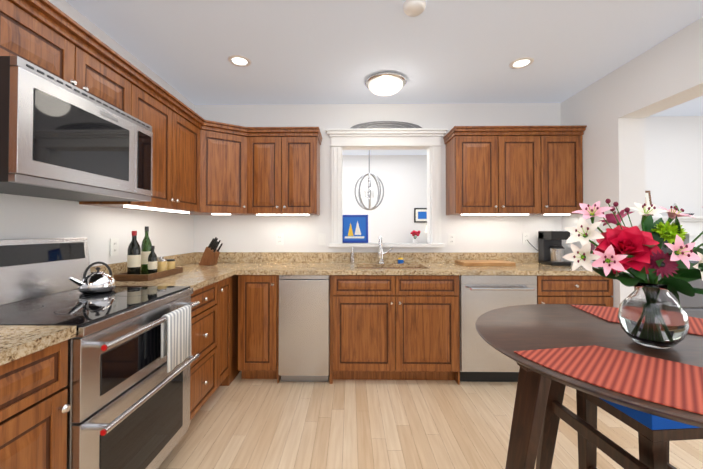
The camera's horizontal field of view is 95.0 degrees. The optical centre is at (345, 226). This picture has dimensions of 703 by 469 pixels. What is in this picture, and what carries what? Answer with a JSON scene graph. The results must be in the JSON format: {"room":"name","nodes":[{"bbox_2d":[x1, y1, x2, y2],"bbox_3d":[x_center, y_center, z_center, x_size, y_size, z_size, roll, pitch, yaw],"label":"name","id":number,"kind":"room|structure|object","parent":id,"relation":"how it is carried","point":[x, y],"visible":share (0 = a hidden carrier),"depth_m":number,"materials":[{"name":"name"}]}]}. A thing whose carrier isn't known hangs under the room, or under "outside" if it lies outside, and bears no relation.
{"room":"kitchen","nodes":[
{"label":"kitchen","id":0,"kind":"room"},
{"bbox_2d":[0,0,194,265],"bbox_3d":[-1.619,-0.010,0.346,0.120,2.490,5.990,0,-1,1],"label":"wall","id":1,"kind":"structure","parent":0,"point":[29,217],"depth_m":2.01,"materials":[{"name":"white paint"}]},
{"bbox_2d":[0,0,139,203],"bbox_3d":[-1.325,-0.504,1.366,0.433,0.715,0.663,0,-1,1],"label":"upper cabinet","id":2,"kind":"object","parent":1,"relation":"attached to","point":[70,103],"depth_m":1.33,"materials":[{"name":"brown wood"}]},
{"bbox_2d":[0,56,152,201],"bbox_3d":[-1.323,-0.360,1.472,0.433,0.430,0.748,0,-1,1],"label":"microwave","id":3,"kind":"object","parent":2,"relation":"in","point":[59,140],"depth_m":1.30,"materials":[{"name":"silver metal"}]},
{"bbox_2d":[110,238,118,255],"bbox_3d":[-1.528,0.138,2.128,0.008,0.114,0.070,0,-1,1],"label":"electrical outlet plate","id":4,"kind":"object","parent":1,"relation":"attached to","point":[114,246],"visible":1,"depth_m":2.12,"materials":[{"name":"white plastic"}]},
{"bbox_2d":[82,96,167,211],"bbox_3d":[-1.380,-0.487,2.098,0.301,0.730,0.488,0,-1,1],"label":"upper cabinet","id":5,"kind":"object","parent":1,"relation":"attached to","point":[146,207],"depth_m":2.19,"materials":[{"name":"brown wood"}]},
{"bbox_2d":[76,252,195,279],"bbox_3d":[-1.527,0.290,1.640,0.020,0.100,3.148,0,-1,1],"label":"backsplash","id":6,"kind":"structure","parent":1,"relation":"attached to","point":[186,258],"depth_m":2.17,"materials":[{"name":"beige stone"}]},
{"bbox_2d":[140,71,163,203],"bbox_3d":[-1.318,-0.498,1.804,0.433,0.715,0.213,0,-1,1],"label":"upper cabinet","id":7,"kind":"object","parent":1,"relation":"attached to","point":[151,93],"depth_m":2.01,"materials":[{"name":"brown wood"}]},
{"bbox_2d":[168,100,203,211],"bbox_3d":[-1.355,-0.482,2.480,0.340,0.730,0.509,0,-1,1],"label":"upper cabinet","id":8,"kind":"object","parent":1,"relation":"attached to","point":[185,130],"depth_m":2.45,"materials":[{"name":"brown wood"}]},
{"bbox_2d":[354,150,383,209],"bbox_3d":[0.344,-0.920,4.755,0.442,1.376,0.442,0,-1,1],"label":"pendant chandelier","id":9,"kind":"object","parent":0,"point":[369,192],"visible":0.98,"depth_m":4.74,"materials":[{"name":"silver metal"}]},
{"bbox_2d":[194,103,561,251],"bbox_3d":[0.403,0.028,3.252,3.840,2.490,0.120,0,-1,1],"label":"wall","id":10,"kind":"structure","parent":0,"point":[300,233],"depth_m":3.20,"materials":[{"name":"white paint"}]},
{"bbox_2d":[165,120,251,214],"bbox_3d":[-1.181,-0.476,2.936,0.675,0.730,0.566,0,-1,1],"label":"upper cabinet","id":11,"kind":"object","parent":10,"relation":"attached to","point":[227,147],"depth_m":2.82,"materials":[{"name":"brown wood"}]},
{"bbox_2d":[252,128,287,215],"bbox_3d":[-0.731,-0.475,3.047,0.418,0.730,0.330,0,-1,1],"label":"upper cabinet","id":12,"kind":"object","parent":10,"relation":"attached to","point":[269,145],"depth_m":2.91,"materials":[{"name":"brown wood"}]},
{"bbox_2d":[288,128,319,214],"bbox_3d":[-0.449,-0.475,3.043,0.378,0.730,0.330,0,-1,1],"label":"upper cabinet","id":13,"kind":"object","parent":10,"relation":"attached to","point":[303,143],"depth_m":2.91,"materials":[{"name":"brown wood"}]},
{"bbox_2d":[318,234,324,244],"bbox_3d":[-0.238,0.132,3.193,0.070,0.114,0.011,0,-1,1],"label":"switch plate","id":14,"kind":"object","parent":10,"relation":"attached to","point":[321,239],"visible":1,"depth_m":3.19,"materials":[{"name":"white plastic"}]},
{"bbox_2d":[343,215,367,242],"bbox_3d":[0.089,0.029,3.327,0.280,0.290,0.064,0,-1,1],"label":"sailboat painting","id":15,"kind":"object","parent":10,"relation":"attached to","point":[355,228],"depth_m":3.31,"materials":[{"name":"blue"}]},
{"bbox_2d":[196,252,540,263],"bbox_3d":[0.312,0.310,3.177,3.614,0.100,0.021,0,-1,1],"label":"backsplash","id":16,"kind":"structure","parent":10,"relation":"attached to","point":[224,257],"depth_m":3.17,"materials":[{"name":"beige stone"}]},
{"bbox_2d":[325,128,447,246],"bbox_3d":[0.398,-0.370,3.244,1.190,1.155,0.247,0,-1,1],"label":"trim","id":17,"kind":"structure","parent":10,"relation":"attached to","point":[428,140],"depth_m":3.17,"materials":[{"name":"white wood"}]},
{"bbox_2d":[350,121,421,128],"bbox_3d":[0.397,-0.993,3.179,0.720,0.085,0.023,0,-1,1],"label":"ornament","id":18,"kind":"object","parent":17,"relation":"on","point":[386,124],"visible":0.85,"depth_m":3.17,"materials":[{"name":"grey metal"}]},
{"bbox_2d":[448,234,454,244],"bbox_3d":[1.042,0.132,3.176,0.070,0.114,0.008,0,-1,1],"label":"electrical outlet plate","id":19,"kind":"object","parent":10,"relation":"attached to","point":[451,239],"visible":1,"depth_m":3.17,"materials":[{"name":"white plastic"}]},
{"bbox_2d":[444,128,507,214],"bbox_3d":[1.204,-0.475,3.034,0.438,0.730,0.302,0,-1,1],"label":"upper cabinet","id":20,"kind":"object","parent":10,"relation":"attached to","point":[476,158],"depth_m":2.89,"materials":[{"name":"brown wood"}]},
{"bbox_2d":[522,233,529,243],"bbox_3d":[1.772,0.122,3.166,0.070,0.114,0.008,0,-1,1],"label":"electrical outlet plate","id":21,"kind":"object","parent":10,"relation":"attached to","point":[525,237],"visible":1,"depth_m":3.16,"materials":[{"name":"white plastic"}]},
{"bbox_2d":[508,128,551,214],"bbox_3d":[1.555,-0.475,3.029,0.496,0.730,0.302,0,-1,1],"label":"upper cabinet","id":22,"kind":"object","parent":10,"relation":"attached to","point":[529,149],"depth_m":2.88,"materials":[{"name":"brown wood"}]},
{"bbox_2d":[552,128,583,214],"bbox_3d":[1.901,-0.475,3.024,0.429,0.730,0.302,0,-1,1],"label":"upper cabinet","id":23,"kind":"object","parent":10,"relation":"attached to","point":[567,153],"depth_m":2.87,"materials":[{"name":"brown wood"}]},
{"bbox_2d":[65,0,702,104],"bbox_3d":[0.301,-1.305,0.335,3.960,0.100,5.990,0,-1,1],"label":"ceiling","id":24,"kind":"structure","parent":0,"point":[342,51],"depth_m":2.17,"materials":[{"name":"white paint"}]},
{"bbox_2d":[228,55,251,66],"bbox_3d":[-0.789,-1.225,2.395,0.170,0.006,0.170,0,-1,1],"label":"recessed light","id":25,"kind":"object","parent":24,"relation":"in","point":[239,60],"visible":1,"depth_m":2.39,"materials":[{"name":"white"}]},
{"bbox_2d":[365,72,406,95],"bbox_3d":[0.335,-1.171,2.719,0.350,0.105,0.350,0,-1,1],"label":"flush ceiling light","id":26,"kind":"object","parent":24,"relation":"attached to","point":[385,83],"visible":1,"depth_m":2.63,"materials":[{"name":"white glass"}]},
{"bbox_2d":[403,0,425,16],"bbox_3d":[0.382,-1.218,1.798,0.130,0.035,0.130,0,-1,1],"label":"smoke detector","id":27,"kind":"object","parent":24,"relation":"attached to","point":[413,8],"visible":1,"depth_m":1.78,"materials":[{"name":"white plastic"}]},
{"bbox_2d":[509,57,533,68],"bbox_3d":[1.321,-1.224,2.425,0.170,0.006,0.170,0,-1,1],"label":"recessed light","id":28,"kind":"object","parent":24,"relation":"in","point":[522,62],"visible":1,"depth_m":2.42,"materials":[{"name":"white"}]},
{"bbox_2d":[158,371,702,468],"bbox_3d":[1.995,1.315,2.643,10.400,0.100,10.720,0,-1,1],"label":"floor","id":29,"kind":"structure","parent":0,"point":[238,422],"depth_m":1.99,"materials":[{"name":"brown wood"}]},
{"bbox_2d":[0,324,87,468],"bbox_3d":[-1.220,0.795,0.797,0.658,0.893,0.560,0,-1,1],"label":"base cabinet","id":30,"kind":"object","parent":29,"relation":"on","point":[44,384],"depth_m":1.00,"materials":[{"name":"brown wood"}]},
{"bbox_2d":[0,288,195,468],"bbox_3d":[-1.211,0.803,1.425,0.658,0.893,0.817,0,-1,1],"label":"base cabinet","id":31,"kind":"object","parent":29,"relation":"on","point":[88,380],"depth_m":1.36,"materials":[{"name":"silver metal"}]},
{"bbox_2d":[0,237,199,468],"bbox_3d":[-1.177,0.655,1.456,0.718,1.190,0.752,0,-1,1],"label":"range","id":32,"kind":"object","parent":31,"relation":"in","point":[126,411],"depth_m":1.37,"materials":[{"name":"silver metal"}]},
{"bbox_2d":[69,261,115,293],"bbox_3d":[-1.280,0.260,1.646,0.155,0.154,0.189,0,-1,1],"label":"kettle","id":33,"kind":"object","parent":32,"relation":"on","point":[98,281],"visible":1,"depth_m":1.61,"materials":[{"name":"silver metal"}]},
{"bbox_2d":[161,305,190,372],"bbox_3d":[-0.826,0.540,1.578,0.039,0.262,0.211,0,-1,1],"label":"hanging towel","id":34,"kind":"object","parent":32,"relation":"hanging from","point":[176,337],"visible":1,"depth_m":1.55,"materials":[{"name":"fabric"}]},
{"bbox_2d":[0,268,227,351],"bbox_3d":[-1.217,0.352,1.311,0.650,0.037,2.502,0,-1,1],"label":"countertop","id":35,"kind":"structure","parent":31,"relation":"on","point":[22,322],"depth_m":1.35,"materials":[{"name":"beige stone"}]},
{"bbox_2d":[113,267,182,280],"bbox_3d":[-1.342,0.327,2.223,0.220,0.040,0.420,0,-1,1],"label":"tray","id":36,"kind":"object","parent":35,"relation":"on","point":[125,276],"visible":0.62,"depth_m":2.02,"materials":[{"name":"brown wood"}]},
{"bbox_2d":[127,231,144,273],"bbox_3d":[-1.384,0.182,2.106,0.073,0.300,0.073,0,-1,-11],"label":"bottle","id":37,"kind":"object","parent":36,"relation":"on","point":[135,254],"depth_m":2.09,"materials":[{"name":"black glass"}]},
{"bbox_2d":[144,244,160,274],"bbox_3d":[-1.298,0.232,2.164,0.056,0.200,0.056,0,-1,-11],"label":"bottle","id":38,"kind":"object","parent":36,"relation":"on","point":[144,259],"depth_m":2.19,"materials":[{"name":"black"}]},
{"bbox_2d":[145,226,175,270],"bbox_3d":[-1.334,0.169,2.299,0.132,0.330,0.221,0,-1,7],"label":"bottle","id":39,"kind":"object","parent":36,"relation":"on","point":[166,264],"depth_m":2.27,"materials":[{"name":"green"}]},
{"bbox_2d":[192,276,227,412],"bbox_3d":[-1.202,0.811,2.083,0.658,0.893,0.500,0,-1,1],"label":"base cabinet","id":40,"kind":"object","parent":29,"relation":"on","point":[211,296],"depth_m":2.18,"materials":[{"name":"brown wood"}]},
{"bbox_2d":[228,272,239,385],"bbox_3d":[-1.197,0.816,2.415,0.658,0.893,0.281,0,-1,1],"label":"base cabinet","id":41,"kind":"object","parent":29,"relation":"on","point":[233,277],"depth_m":2.60,"materials":[{"name":"brown wood"}]},
{"bbox_2d":[240,276,279,382],"bbox_3d":[-0.700,0.831,2.882,0.325,0.875,0.626,0,-1,1],"label":"base cabinet","id":42,"kind":"object","parent":29,"relation":"on","point":[259,295],"depth_m":2.58,"materials":[{"name":"brown wood"}]},
{"bbox_2d":[280,276,339,383],"bbox_3d":[-0.325,0.830,2.877,0.561,0.875,0.626,0,-1,1],"label":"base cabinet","id":43,"kind":"object","parent":29,"relation":"on","point":[309,305],"depth_m":2.57,"materials":[{"name":"silver metal"}]},
{"bbox_2d":[340,276,403,379],"bbox_3d":[0.164,0.830,2.870,0.582,0.875,0.626,0,-1,1],"label":"base cabinet","id":44,"kind":"object","parent":29,"relation":"on","point":[371,307],"depth_m":2.56,"materials":[{"name":"brown wood"}]},
{"bbox_2d":[176,264,600,275],"bbox_3d":[0.298,0.373,2.864,3.634,0.035,0.646,0,-1,1],"label":"countertop","id":45,"kind":"structure","parent":44,"relation":"on","point":[244,269],"depth_m":2.58,"materials":[{"name":"beige stone"}]},
{"bbox_2d":[199,237,222,264],"bbox_3d":[-1.231,0.228,2.952,0.201,0.256,0.090,0,-1,16],"label":"knife block","id":46,"kind":"object","parent":45,"relation":"on","point":[211,253],"visible":1,"depth_m":2.92,"materials":[{"name":"brown wood"}]},
{"bbox_2d":[350,236,392,262],"bbox_3d":[0.246,0.225,3.047,0.416,0.264,0.200,0,-1,1],"label":"faucet","id":47,"kind":"object","parent":45,"relation":"on","point":[380,256],"depth_m":3.17,"materials":[{"name":"silver metal"}]},
{"bbox_2d":[455,260,515,265],"bbox_3d":[1.274,0.340,2.975,0.450,0.032,0.262,0,-1,1],"label":"cutting board","id":48,"kind":"object","parent":45,"relation":"on","point":[484,263],"visible":1,"depth_m":2.85,"materials":[{"name":"brown wood"}]},
{"bbox_2d":[538,231,570,265],"bbox_3d":[1.945,0.202,3.008,0.170,0.310,0.220,0,-1,1],"label":"coffee maker","id":49,"kind":"object","parent":45,"relation":"on","point":[551,249],"visible":0.92,"depth_m":2.96,"materials":[{"name":"black plastic"}]},
{"bbox_2d":[404,276,463,384],"bbox_3d":[0.627,0.830,2.863,0.572,0.875,0.626,0,-1,1],"label":"base cabinet","id":50,"kind":"object","parent":29,"relation":"on","point":[433,305],"depth_m":2.56,"materials":[{"name":"brown wood"}]},
{"bbox_2d":[464,276,547,381],"bbox_3d":[1.208,0.830,2.855,0.736,0.875,0.626,0,-1,1],"label":"base cabinet","id":51,"kind":"object","parent":29,"relation":"on","point":[482,294],"depth_m":2.55,"materials":[{"name":"silver metal"}]},
{"bbox_2d":[459,275,536,381],"bbox_3d":[1.215,0.831,2.814,0.599,0.872,0.666,0,-1,1],"label":"dishwasher","id":52,"kind":"object","parent":51,"relation":"in","point":[479,361],"depth_m":2.55,"materials":[{"name":"silver metal"}]},
{"bbox_2d":[548,276,612,306],"bbox_3d":[1.815,0.830,2.846,0.598,0.875,0.626,0,-1,1],"label":"base cabinet","id":53,"kind":"object","parent":29,"relation":"on","point":[575,290],"depth_m":2.54,"materials":[{"name":"brown wood"}]},
{"bbox_2d":[475,304,702,468],"bbox_3d":[0.888,0.788,0.919,1.053,0.910,1.053,0,-1,1],"label":"table","id":54,"kind":"object","parent":29,"relation":"on","point":[540,410],"visible":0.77,"depth_m":0.93,"materials":[{"name":"brown wood"}]},
{"bbox_2d":[514,345,702,414],"bbox_3d":[0.642,0.328,0.686,0.408,0.002,0.408,0,-1,1],"label":"placemat","id":55,"kind":"object","parent":54,"relation":"on","point":[677,385],"visible":1,"depth_m":0.72,"materials":[{"name":"red fabric"}]},
{"bbox_2d":[563,199,702,348],"bbox_3d":[0.853,0.125,0.904,0.498,0.413,0.271,0,-1,1],"label":"vase","id":56,"kind":"object","parent":54,"relation":"on","point":[652,312],"visible":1,"depth_m":0.86,"materials":[{"name":"clear glass"}]},
{"bbox_2d":[571,305,702,335],"bbox_3d":[1.127,0.334,1.172,0.413,0.002,0.401,0,-1,1],"label":"placemat","id":57,"kind":"object","parent":54,"relation":"on","point":[609,314],"visible":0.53,"depth_m":1.20,"materials":[{"name":"red fabric"}]},
{"bbox_2d":[576,390,702,468],"bbox_3d":[1.093,0.898,1.133,0.382,0.696,0.327,0,-1,1],"label":"stool","id":58,"kind":"object","parent":29,"relation":"on","point":[657,435],"visible":0.44,"depth_m":1.01,"materials":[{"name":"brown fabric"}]},
{"bbox_2d":[647,261,702,318],"bbox_3d":[4.187,0.840,3.813,2.250,0.880,0.970,0,-1,1],"label":"sofa","id":59,"kind":"object","parent":29,"relation":"on","point":[692,306],"visible":0.04,"depth_m":3.34,"materials":[{"name":"grey"}]},
{"bbox_2d":[652,216,702,260],"bbox_3d":[4.816,0.573,4.825,1.120,1.440,0.290,0,-1,1],"label":"mantel","id":60,"kind":"object","parent":29,"relation":"on","point":[692,227],"visible":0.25,"depth_m":4.77,"materials":[{"name":"white"}]},
{"bbox_2d":[645,191,652,215],"bbox_3d":[4.527,-0.345,4.940,0.300,0.400,0.073,0,-1,1],"label":"framed picture","id":61,"kind":"object","parent":60,"relation":"on","point":[648,201],"visible":0.21,"depth_m":4.93,"materials":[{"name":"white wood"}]},
{"bbox_3d":[1.680,0.869,6.879,0.850,0.900,0.430,0,-1,1],"label":"console table","id":62,"kind":"object","parent":29,"relation":"on","visible":0},
{"bbox_2d":[410,230,420,242],"bbox_3d":[1.486,0.253,6.862,0.219,0.330,0.202,0,-1,1],"label":"flowers","id":63,"kind":"object","parent":62,"relation":"on","point":[414,233],"visible":0.96,"depth_m":6.84,"materials":[{"name":"red plant"}]},
{"bbox_2d":[343,96,702,242],"bbox_3d":[2.029,-0.290,2.273,10.320,3.100,9.940,0,-1,1],"label":"wall","id":64,"kind":"structure","parent":0,"point":[401,175],"depth_m":6.92,"materials":[{"name":"white paint"}]},
{"bbox_2d":[414,208,426,222],"bbox_3d":[1.683,-0.238,7.109,0.350,0.320,0.034,0,-1,1],"label":"picture","id":65,"kind":"object","parent":64,"relation":"attached to","point":[420,215],"visible":0.76,"depth_m":7.09,"materials":[{"name":"blue paper"}]},
{"bbox_2d":[561,17,702,307],"bbox_3d":[2.180,-0.011,0.232,0.200,2.490,5.870,0,-1,1],"label":"wall","id":66,"kind":"structure","parent":0,"point":[612,110],"depth_m":2.49,"materials":[{"name":"white paint"}]}
]}

